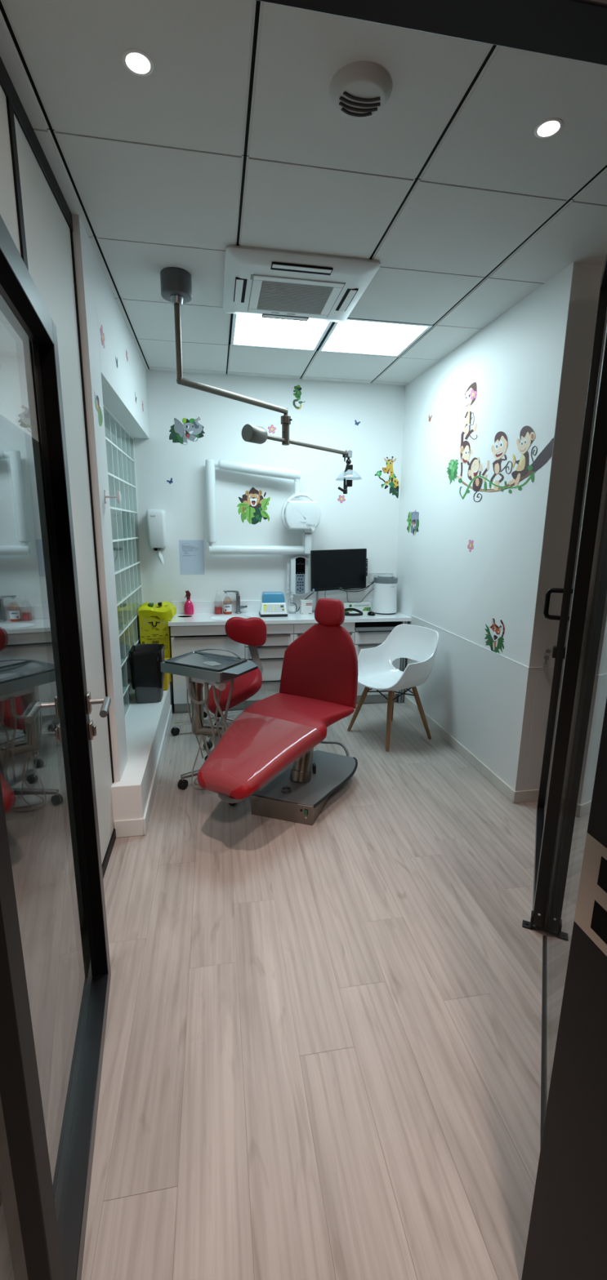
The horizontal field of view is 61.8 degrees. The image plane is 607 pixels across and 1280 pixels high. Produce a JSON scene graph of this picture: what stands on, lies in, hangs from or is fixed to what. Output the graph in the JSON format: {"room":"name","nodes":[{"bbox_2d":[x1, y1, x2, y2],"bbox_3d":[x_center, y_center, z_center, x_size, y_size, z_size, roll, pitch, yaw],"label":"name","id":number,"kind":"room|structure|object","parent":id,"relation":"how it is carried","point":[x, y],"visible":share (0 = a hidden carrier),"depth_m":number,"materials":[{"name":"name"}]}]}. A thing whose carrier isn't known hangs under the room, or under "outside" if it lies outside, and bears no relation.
{"room":"dental clinic","nodes":[
{"label":"dental clinic","id":0,"kind":"room"},
{"bbox_2d":[0,56,149,1206],"bbox_3d":[-1.048,-0.386,2.380,0.260,2.726,3.860,-2,13,-10],"label":"wall","id":1,"kind":"structure","parent":0,"point":[34,210],"depth_m":2.07,"materials":[{"name":"white paint"}]},
{"bbox_2d":[93,391,102,427],"bbox_3d":[-0.911,-1.023,2.260,0.001,0.140,0.156,-2,13,-10],"label":"sticker","id":2,"kind":"object","parent":1,"relation":"attached to","point":[98,408],"visible":1,"depth_m":2.26,"materials":[{"name":"teal"}]},
{"bbox_2d":[99,324,104,349],"bbox_3d":[-0.942,-1.426,2.378,0.001,0.102,0.105,-2,13,-10],"label":"sticker","id":3,"kind":"object","parent":1,"relation":"attached to","point":[102,335],"visible":1,"depth_m":2.37,"materials":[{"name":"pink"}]},
{"bbox_2d":[103,489,121,503],"bbox_3d":[-0.880,-0.661,2.343,0.072,0.060,0.058,-2,13,-10],"label":"wall bracket","id":4,"kind":"object","parent":1,"relation":"attached to","point":[117,496],"visible":1,"depth_m":2.33,"materials":[{"name":"grey plastic"}]},
{"bbox_2d":[102,404,142,715],"bbox_3d":[-1.261,-0.478,3.381,0.092,1.928,1.820,-2,13,-10],"label":"window","id":5,"kind":"structure","parent":1,"relation":"in","point":[119,442],"depth_m":3.60,"materials":[{"name":"white"}]},
{"bbox_2d":[146,509,166,564],"bbox_3d":[-1.200,-0.846,4.167,0.141,0.443,0.170,-2,13,-10],"label":"dispenser","id":6,"kind":"object","parent":1,"relation":"attached to","point":[156,518],"visible":1,"depth_m":4.08,"materials":[{"name":"white plastic"}]},
{"bbox_2d":[153,547,162,551],"bbox_3d":[-1.201,-0.751,4.181,0.065,0.025,0.085,-2,13,-10],"label":"outlet","id":7,"kind":"object","parent":6,"relation":"attached to","point":[154,548],"depth_m":4.14,"materials":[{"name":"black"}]},
{"bbox_2d":[157,551,164,564],"bbox_3d":[-1.175,-0.686,4.168,0.043,0.130,0.029,2,13,7],"label":"paper towel","id":8,"kind":"object","parent":6,"relation":"hanging from","point":[159,555],"depth_m":4.17,"materials":[{"name":"white paper"}]},
{"bbox_2d":[111,679,173,825],"bbox_3d":[-1.159,0.623,3.498,0.365,0.272,2.102,-2,13,-10],"label":"ledge","id":9,"kind":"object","parent":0,"point":[144,722],"depth_m":2.88,"materials":[{"name":"white paint"}]},
{"bbox_2d":[113,704,172,837],"bbox_3d":[-1.004,0.755,3.325,0.148,0.093,1.684,-2,13,-10],"label":"baseboard","id":10,"kind":"structure","parent":9,"relation":"attached to","point":[129,827],"depth_m":2.60,"materials":[{"name":"white wood"}]},
{"bbox_2d":[128,644,164,702],"bbox_3d":[-1.131,0.241,3.693,0.230,0.387,0.256,-2,13,-10],"label":"waste bin","id":11,"kind":"object","parent":9,"relation":"on","point":[144,660],"visible":0.96,"depth_m":3.59,"materials":[{"name":"grey plastic"}]},
{"bbox_2d":[137,600,176,681],"bbox_3d":[-1.196,0.000,4.201,0.294,0.643,0.316,-2,13,-10],"label":"box","id":12,"kind":"object","parent":9,"relation":"on","point":[153,619],"visible":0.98,"depth_m":4.03,"materials":[{"name":"yellow plastic"}]},
{"bbox_2d":[142,616,167,644],"bbox_3d":[-1.185,-0.077,4.035,0.212,0.229,0.001,-2,13,-10],"label":"print","id":13,"kind":"object","parent":12,"relation":"attached to","point":[154,628],"depth_m":4.03,"materials":[{"name":"yellow paper"}]},
{"bbox_2d":[163,657,169,690],"bbox_3d":[-1.107,0.269,3.986,0.118,0.212,0.228,-2,13,-10],"label":"sharps container","id":14,"kind":"object","parent":9,"relation":"on","point":[166,676],"visible":0.13,"depth_m":3.91,"materials":[{"name":"yellow plastic"}]},
{"bbox_2d":[133,368,404,636],"bbox_3d":[-0.259,-0.841,4.487,2.550,2.726,0.120,-2,13,-10],"label":"wall","id":15,"kind":"structure","parent":0,"point":[367,518],"depth_m":4.31,"materials":[{"name":"white paint"}]},
{"bbox_2d":[165,477,173,484],"bbox_3d":[-1.102,-1.311,4.170,0.060,0.063,0.001,-2,13,-10],"label":"sticker","id":16,"kind":"object","parent":15,"relation":"attached to","point":[167,481],"visible":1,"depth_m":4.17,"materials":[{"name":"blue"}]},
{"bbox_2d":[168,415,205,445],"bbox_3d":[-0.944,-1.700,4.112,0.298,0.230,0.001,-2,13,-10],"label":"sticker","id":17,"kind":"object","parent":15,"relation":"attached to","point":[190,429],"visible":1,"depth_m":4.11,"materials":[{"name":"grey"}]},
{"bbox_2d":[178,540,204,574],"bbox_3d":[-0.953,-0.706,4.331,0.205,0.290,0.001,-2,13,-10],"label":"notice","id":18,"kind":"object","parent":15,"relation":"attached to","point":[191,552],"visible":1,"depth_m":4.33,"materials":[{"name":"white paper"}]},
{"bbox_2d":[235,487,270,524],"bbox_3d":[-0.427,-1.141,4.327,0.294,0.312,0.001,-2,13,-10],"label":"sticker","id":19,"kind":"object","parent":15,"relation":"attached to","point":[255,504],"visible":1,"depth_m":4.33,"materials":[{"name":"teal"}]},
{"bbox_2d":[204,459,319,555],"bbox_3d":[-0.333,-1.099,4.242,0.947,0.765,0.215,-2,13,-10],"label":"dental x-ray machine","id":20,"kind":"object","parent":15,"relation":"attached to","point":[304,516],"visible":1,"depth_m":4.20,"materials":[{"name":"white"}]},
{"bbox_2d":[266,424,275,433],"bbox_3d":[-0.262,-1.756,4.220,0.075,0.074,0.001,-2,13,-10],"label":"sticker","id":21,"kind":"object","parent":15,"relation":"attached to","point":[271,428],"visible":1,"depth_m":4.22,"materials":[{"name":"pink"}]},
{"bbox_2d":[171,598,373,613],"bbox_3d":[-0.144,-0.308,4.556,2.015,0.107,0.013,-2,13,-10],"label":"trim","id":22,"kind":"structure","parent":15,"relation":"attached to","point":[253,606],"depth_m":4.47,"materials":[{"name":"white"}]},
{"bbox_2d":[285,555,309,595],"bbox_3d":[-0.056,-0.566,4.479,0.209,0.350,0.080,-2,13,-10],"label":"controller","id":23,"kind":"object","parent":15,"relation":"attached to","point":[299,567],"visible":0.99,"depth_m":4.45,"materials":[{"name":"white plastic"}]},
{"bbox_2d":[292,384,305,409],"bbox_3d":[-0.035,-2.012,4.204,0.113,0.197,0.001,-2,13,-10],"label":"sticker","id":24,"kind":"object","parent":15,"relation":"attached to","point":[297,393],"visible":1,"depth_m":4.20,"materials":[{"name":"green"}]},
{"bbox_2d":[337,494,345,503],"bbox_3d":[0.333,-1.234,4.441,0.075,0.074,0.001,-2,13,-10],"label":"sticker","id":25,"kind":"object","parent":15,"relation":"attached to","point":[341,498],"visible":1,"depth_m":4.44,"materials":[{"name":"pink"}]},
{"bbox_2d":[354,418,360,426],"bbox_3d":[0.461,-1.855,4.326,0.059,0.060,0.001,-2,13,-10],"label":"sticker","id":26,"kind":"object","parent":15,"relation":"attached to","point":[356,423],"visible":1,"depth_m":4.33,"materials":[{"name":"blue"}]},
{"bbox_2d":[368,572,392,582],"bbox_3d":[0.710,-0.576,4.649,0.230,0.086,0.014,-2,13,-10],"label":"wall socket","id":27,"kind":"object","parent":15,"relation":"attached to","point":[371,575],"visible":0.51,"depth_m":4.63,"materials":[{"name":"grey plastic"}]},
{"bbox_2d":[373,455,399,498],"bbox_3d":[0.735,-1.434,4.468,0.239,0.363,0.001,-2,13,-10],"label":"sticker","id":28,"kind":"object","parent":15,"relation":"attached to","point":[393,483],"visible":1,"depth_m":4.47,"materials":[{"name":"multicoloured"}]},
{"bbox_2d":[0,700,544,1279],"bbox_3d":[0.527,1.133,1.905,5.178,0.001,6.200,-2,13,-10],"label":"floor","id":29,"kind":"structure","parent":0,"point":[322,1054],"depth_m":1.57,"materials":[{"name":"brown wood"}]},
{"bbox_2d":[170,625,244,712],"bbox_3d":[-0.805,0.204,4.335,0.586,0.738,0.430,-2,13,-10],"label":"base cabinet","id":30,"kind":"object","parent":29,"relation":"on","point":[185,639],"visible":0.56,"depth_m":4.11,"materials":[{"name":"white laminate"}]},
{"bbox_2d":[168,610,410,626],"bbox_3d":[-0.110,-0.136,4.381,2.015,0.152,0.434,-2,13,-10],"label":"countertop","id":31,"kind":"structure","parent":30,"relation":"on","point":[293,617],"depth_m":4.26,"materials":[{"name":"white laminate"}]},
{"bbox_2d":[183,590,193,614],"bbox_3d":[-0.986,-0.322,4.354,0.086,0.205,0.086,-2,13,-10],"label":"spray bottle","id":32,"kind":"object","parent":31,"relation":"on","point":[188,606],"visible":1,"depth_m":4.33,"materials":[{"name":"pink plastic"}]},
{"bbox_2d":[213,590,222,613],"bbox_3d":[-0.740,-0.329,4.396,0.068,0.205,0.068,-2,13,-10],"label":"pump bottle","id":33,"kind":"object","parent":31,"relation":"on","point":[218,610],"visible":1,"depth_m":4.38,"materials":[{"name":"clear plastic"}]},
{"bbox_2d":[222,591,231,613],"bbox_3d":[-0.662,-0.321,4.404,0.077,0.188,0.075,-2,13,-10],"label":"pump bottle","id":34,"kind":"object","parent":31,"relation":"on","point":[227,608],"visible":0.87,"depth_m":4.39,"materials":[{"name":"clear plastic"}]},
{"bbox_2d":[209,615,250,619],"bbox_3d":[-0.610,-0.137,4.249,0.337,0.100,0.217,-2,13,-10],"label":"basin","id":35,"kind":"object","parent":31,"relation":"in","point":[211,617],"depth_m":4.32,"materials":[{"name":"white ceramic"}]},
{"bbox_2d":[222,590,247,613],"bbox_3d":[-0.599,-0.332,4.393,0.233,0.214,0.089,-10,16,-41],"label":"faucet","id":36,"kind":"object","parent":31,"relation":"attached to","point":[238,606],"visible":1,"depth_m":4.42,"materials":[{"name":"silver metal"}]},
{"bbox_2d":[258,591,287,617],"bbox_3d":[-0.261,-0.311,4.347,0.231,0.200,0.184,-2,13,-10],"label":"machine","id":37,"kind":"object","parent":31,"relation":"on","point":[272,604],"visible":1,"depth_m":4.29,"materials":[{"name":"white plastic"}]},
{"bbox_2d":[262,604,282,611],"bbox_3d":[-0.248,-0.271,4.283,0.178,0.059,0.022,-2,13,-10],"label":"print","id":38,"kind":"object","parent":37,"relation":"on","point":[266,607],"depth_m":4.28,"materials":[{"name":"white"}]},
{"bbox_2d":[287,593,295,611],"bbox_3d":[-0.103,-0.323,4.469,0.072,0.175,0.073,-2,13,-10],"label":"pump bottle","id":39,"kind":"object","parent":31,"relation":"on","point":[291,608],"visible":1,"depth_m":4.45,"materials":[{"name":"clear plastic"}]},
{"bbox_2d":[290,592,313,611],"bbox_3d":[-0.012,-0.338,4.508,0.208,0.176,0.058,0,12,-2],"label":"loose cable","id":40,"kind":"object","parent":31,"relation":"on","point":[312,593],"visible":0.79,"depth_m":4.52,"materials":[{"name":"black plastic"}]},
{"bbox_2d":[299,599,311,614],"bbox_3d":[0.021,-0.290,4.449,0.095,0.122,0.076,-2,13,-10],"label":"carton","id":41,"kind":"object","parent":31,"relation":"on","point":[305,605],"visible":1,"depth_m":4.42,"materials":[{"name":"white cardboard"}]},
{"bbox_2d":[310,548,367,612],"bbox_3d":[0.277,-0.533,4.538,0.569,0.565,0.219,-5,14,-25],"label":"computer monitor","id":42,"kind":"object","parent":31,"relation":"on","point":[330,569],"visible":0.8,"depth_m":4.41,"materials":[{"name":"black plastic"}]},
{"bbox_2d":[338,580,373,591],"bbox_3d":[0.445,-0.484,4.583,0.415,0.101,0.024,-2,13,-13],"label":"cable","id":43,"kind":"object","parent":42,"relation":"hanging from","point":[373,580],"visible":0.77,"depth_m":4.59,"materials":[{"name":"black plastic"}]},
{"bbox_2d":[343,588,373,602],"bbox_3d":[0.501,-0.405,4.599,0.304,0.132,0.032,-2,13,-14],"label":"loose cable","id":44,"kind":"object","parent":42,"relation":"hanging from","point":[373,588],"visible":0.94,"depth_m":4.60,"materials":[{"name":"black plastic"}]},
{"bbox_2d":[344,581,373,590],"bbox_3d":[0.425,-0.503,4.554,0.503,0.110,0.046,-3,13,-16],"label":"cable","id":45,"kind":"object","parent":42,"relation":"attached to","point":[373,581],"visible":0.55,"depth_m":4.57,"materials":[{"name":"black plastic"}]},
{"bbox_2d":[344,608,362,616],"bbox_3d":[0.430,-0.245,4.425,0.180,0.052,0.124,-2,13,-10],"label":"headband","id":46,"kind":"object","parent":31,"relation":"on","point":[346,613],"visible":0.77,"depth_m":4.40,"materials":[{"name":"black plastic"}]},
{"bbox_2d":[342,601,370,612],"bbox_3d":[0.481,-0.299,4.606,0.250,0.082,0.086,-2,13,-10],"label":"glove box","id":47,"kind":"object","parent":31,"relation":"on","point":[364,606],"visible":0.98,"depth_m":4.57,"materials":[{"name":"white cardboard"}]},
{"bbox_2d":[344,607,370,611],"bbox_3d":[0.488,-0.275,4.569,0.240,0.036,0.001,-2,13,-10],"label":"print","id":48,"kind":"object","parent":47,"relation":"attached to","point":[362,609],"depth_m":4.58},
{"bbox_2d":[367,610,374,615],"bbox_3d":[0.592,-0.256,4.528,0.067,0.035,0.284,0,12,-1],"label":"computer mouse","id":49,"kind":"object","parent":31,"relation":"on","point":[369,613],"visible":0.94,"depth_m":4.40,"materials":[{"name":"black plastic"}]},
{"bbox_2d":[355,626,395,631],"bbox_3d":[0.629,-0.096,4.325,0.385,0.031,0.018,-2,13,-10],"label":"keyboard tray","id":50,"kind":"object","parent":31,"relation":"on","point":[357,628],"depth_m":4.31,"materials":[{"name":"plastic"}]},
{"bbox_2d":[372,574,397,614],"bbox_3d":[0.728,-0.409,4.524,0.218,0.337,0.218,-2,13,-10],"label":"air purifier","id":51,"kind":"object","parent":31,"relation":"on","point":[384,592],"visible":1,"depth_m":4.44,"materials":[{"name":"white plastic"}]},
{"bbox_2d":[160,648,257,805],"bbox_3d":[-0.548,0.466,3.050,0.528,0.786,0.574,4,13,15],"label":"cart","id":52,"kind":"object","parent":29,"relation":"on","point":[198,668],"visible":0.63,"depth_m":2.93,"materials":[{"name":"silver metal"}]},
{"bbox_2d":[160,648,257,682],"bbox_3d":[-0.551,0.132,2.973,0.559,0.100,0.501,-2,13,-10],"label":"tray","id":53,"kind":"object","parent":52,"relation":"on","point":[216,668],"depth_m":2.90,"materials":[{"name":"silver metal"}]},
{"bbox_2d":[170,617,266,749],"bbox_3d":[-0.633,0.276,3.725,0.677,0.864,0.633,2,12,4],"label":"stool","id":54,"kind":"object","parent":29,"relation":"on","point":[251,632],"visible":0.62,"depth_m":3.74,"materials":[{"name":"red leather"}]},
{"bbox_2d":[244,623,293,708],"bbox_3d":[-0.316,0.189,4.418,0.402,0.742,0.430,-2,13,-10],"label":"base cabinet","id":55,"kind":"object","parent":29,"relation":"on","point":[279,637],"visible":0.34,"depth_m":4.21,"materials":[{"name":"white laminate"}]},
{"bbox_2d":[196,598,357,825],"bbox_3d":[-0.098,0.372,2.788,0.592,1.091,1.182,8,15,31],"label":"dental chair","id":56,"kind":"object","parent":29,"relation":"on","point":[267,753],"visible":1,"depth_m":2.83,"materials":[{"name":"red leather"}]},
{"bbox_2d":[293,622,354,643],"bbox_3d":[0.141,0.177,4.496,0.521,0.742,0.430,-2,13,-10],"label":"base cabinet","id":57,"kind":"object","parent":29,"relation":"on","point":[299,629],"visible":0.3,"depth_m":4.22,"materials":[{"name":"white laminate"}]},
{"bbox_2d":[353,621,407,703],"bbox_3d":[0.628,0.164,4.580,0.464,0.742,0.430,-2,13,-10],"label":"base cabinet","id":58,"kind":"object","parent":29,"relation":"on","point":[366,634],"visible":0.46,"depth_m":4.34,"materials":[{"name":"white laminate"}]},
{"bbox_2d":[346,623,438,751],"bbox_3d":[0.653,0.322,3.722,0.534,0.808,0.510,-7,15,-32],"label":"tub chair","id":59,"kind":"object","parent":29,"relation":"on","point":[375,670],"visible":0.95,"depth_m":3.78,"materials":[{"name":"white plastic"}]},
{"bbox_2d":[0,0,606,386],"bbox_3d":[0.758,-1.534,1.348,5.431,0.040,6.208,-2,13,-10],"label":"ceiling","id":60,"kind":"structure","parent":0,"point":[235,135],"depth_m":1.69,"materials":[{"name":"white"}]},
{"bbox_2d":[121,48,153,75],"bbox_3d":[-0.437,-1.526,1.339,0.080,0.007,0.080,-2,13,-10],"label":"recessed light","id":61,"kind":"object","parent":60,"relation":"in","point":[135,61],"visible":1,"depth_m":1.34,"materials":[{"name":"white plastic"}]},
{"bbox_2d":[160,266,361,493],"bbox_3d":[-0.141,-1.444,3.172,0.202,0.942,1.725,11,16,38],"label":"light","id":62,"kind":"object","parent":60,"relation":"hanging from","point":[175,283],"visible":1,"depth_m":2.72,"materials":[{"name":"grey metal"}]},
{"bbox_2d":[230,313,332,351],"bbox_3d":[-0.153,-1.934,3.170,0.584,0.020,0.588,-2,13,-10],"label":"recessed light","id":63,"kind":"object","parent":60,"relation":"in","point":[248,331],"visible":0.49,"depth_m":3.19,"materials":[{"name":"white plastic"}]},
{"bbox_2d":[222,244,380,322],"bbox_3d":[-0.047,-1.773,2.584,0.707,0.042,0.685,-2,13,-10],"label":"air conditioner","id":64,"kind":"object","parent":60,"relation":"attached to","point":[268,283],"visible":1,"depth_m":2.46,"materials":[{"name":"white plastic"}]},
{"bbox_2d":[233,277,247,302],"bbox_3d":[-0.319,-1.756,2.547,0.055,0.005,0.260,-2,13,-10],"label":"outlet","id":65,"kind":"object","parent":64,"relation":"attached to","point":[240,284],"depth_m":2.54,"materials":[{"name":"white plastic"}]},
{"bbox_2d":[261,313,308,321],"bbox_3d":[-0.103,-1.823,2.862,0.260,0.005,0.050,-2,13,-10],"label":"outlet","id":66,"kind":"object","parent":64,"relation":"attached to","point":[264,315],"depth_m":2.85,"materials":[{"name":"white plastic"}]},
{"bbox_2d":[256,280,333,314],"bbox_3d":[-0.052,-1.763,2.615,0.350,0.004,0.328,-2,13,-10],"label":"grille","id":67,"kind":"object","parent":64,"relation":"attached to","point":[272,295],"depth_m":2.60,"materials":[{"name":"grey plastic"}]},
{"bbox_2d":[270,262,333,275],"bbox_3d":[-0.008,-1.704,2.327,0.280,0.005,0.057,-2,13,-10],"label":"outlet","id":68,"kind":"object","parent":64,"relation":"attached to","point":[300,268],"depth_m":2.32,"materials":[{"name":"white"}]},
{"bbox_2d":[335,288,358,311],"bbox_3d":[0.223,-1.770,2.640,0.055,0.005,0.260,-2,13,-10],"label":"outlet","id":69,"kind":"object","parent":64,"relation":"attached to","point":[347,296],"depth_m":2.62,"materials":[{"name":"white plastic"}]},
{"bbox_2d":[328,60,392,119],"bbox_3d":[0.159,-1.519,1.416,0.176,0.032,0.176,-2,13,-10],"label":"ceiling vent","id":70,"kind":"object","parent":60,"relation":"in","point":[358,90],"visible":1,"depth_m":1.39,"materials":[{"name":"grey plastic"}]},
{"bbox_2d":[317,317,432,357],"bbox_3d":[0.438,-1.950,3.272,0.584,0.020,0.588,-2,13,-10],"label":"recessed light","id":71,"kind":"object","parent":60,"relation":"in","point":[353,335],"visible":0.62,"depth_m":3.25,"materials":[{"name":"white plastic"}]},
{"bbox_2d":[533,117,563,138],"bbox_3d":[0.745,-1.557,1.542,0.080,0.007,0.080,-2,13,-10],"label":"recessed light","id":72,"kind":"object","parent":60,"relation":"in","point":[547,128],"visible":1,"depth_m":1.54,"materials":[{"name":"white plastic"}]},
{"bbox_2d":[395,262,603,791],"bbox_3d":[1.320,-0.653,3.713,0.610,2.726,2.228,-2,13,-10],"label":"wall","id":73,"kind":"structure","parent":0,"point":[530,366],"depth_m":2.96,"materials":[{"name":"white paint"}]},
{"bbox_2d":[406,509,418,536],"bbox_3d":[0.914,-0.986,4.251,0.001,0.232,0.296,-2,13,-10],"label":"sticker","id":74,"kind":"object","parent":73,"relation":"attached to","point":[412,519],"visible":1,"depth_m":4.23,"materials":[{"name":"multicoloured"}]},
{"bbox_2d":[466,538,473,552],"bbox_3d":[1.087,-0.612,3.299,0.001,0.087,0.088,-2,13,-10],"label":"sticker","id":75,"kind":"object","parent":73,"relation":"attached to","point":[469,546],"visible":1,"depth_m":3.30,"materials":[{"name":"pink"}]},
{"bbox_2d":[403,694,538,803],"bbox_3d":[1.321,0.699,3.744,0.568,0.072,1.727,-2,13,-10],"label":"baseboard","id":76,"kind":"structure","parent":73,"relation":"attached to","point":[531,795],"depth_m":3.23,"materials":[{"name":"white wood"}]},
{"bbox_2d":[484,617,504,654],"bbox_3d":[1.146,-0.025,3.048,0.001,0.226,0.248,-2,13,-10],"label":"sticker","id":77,"kind":"object","parent":73,"relation":"on","point":[495,641],"visible":1,"depth_m":3.04,"materials":[{"name":"green"}]},
{"bbox_2d":[445,381,553,502],"bbox_3d":[1.118,-1.209,3.020,0.002,0.745,1.188,-2,13,-10],"label":"sticker","id":78,"kind":"object","parent":73,"relation":"attached to","point":[523,470],"visible":1,"depth_m":2.97,"materials":[{"name":"multicoloured"}]},
{"bbox_2d":[539,457,606,1150],"bbox_3d":[0.960,-0.125,1.706,0.022,2.550,2.160,6,14,24],"label":"window","id":79,"kind":"structure","parent":73,"relation":"in","point":[590,694],"depth_m":1.42,"materials":[{"name":"black"}]},
{"bbox_2d":[521,253,606,929],"bbox_3d":[1.072,-0.224,2.091,0.120,2.580,0.899,6,14,24],"label":"door","id":80,"kind":"structure","parent":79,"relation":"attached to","point":[566,653],"depth_m":1.89,"materials":[{"name":"black metal"}]},
{"bbox_2d":[543,648,552,664],"bbox_3d":[1.235,0.086,2.563,0.036,0.080,0.006,6,14,24],"label":"key","id":81,"kind":"object","parent":80,"relation":"hanging from","point":[545,657],"visible":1,"depth_m":2.56,"materials":[{"name":"grey metal"}]},
{"bbox_3d":[-1.033,0.285,-0.619,1.140,2.706,2.240,-2,13,-10],"label":"wall","id":82,"kind":"structure","parent":0,"visible":0},
{"bbox_2d":[0,214,111,1279],"bbox_3d":[-0.516,0.265,1.101,0.118,2.006,0.915,-3,13,-16],"label":"door","id":83,"kind":"structure","parent":82,"relation":"in","point":[47,732],"depth_m":1.16,"materials":[{"name":"black metal"}]},
{"bbox_2d":[0,0,606,1279],"bbox_3d":[0.127,0.313,0.643,1.950,2.135,0.220,-2,13,-10],"label":"door frame","id":84,"kind":"structure","parent":82,"relation":"attached to","point":[566,1239],"depth_m":0.77,"materials":[{"name":"black metal"}]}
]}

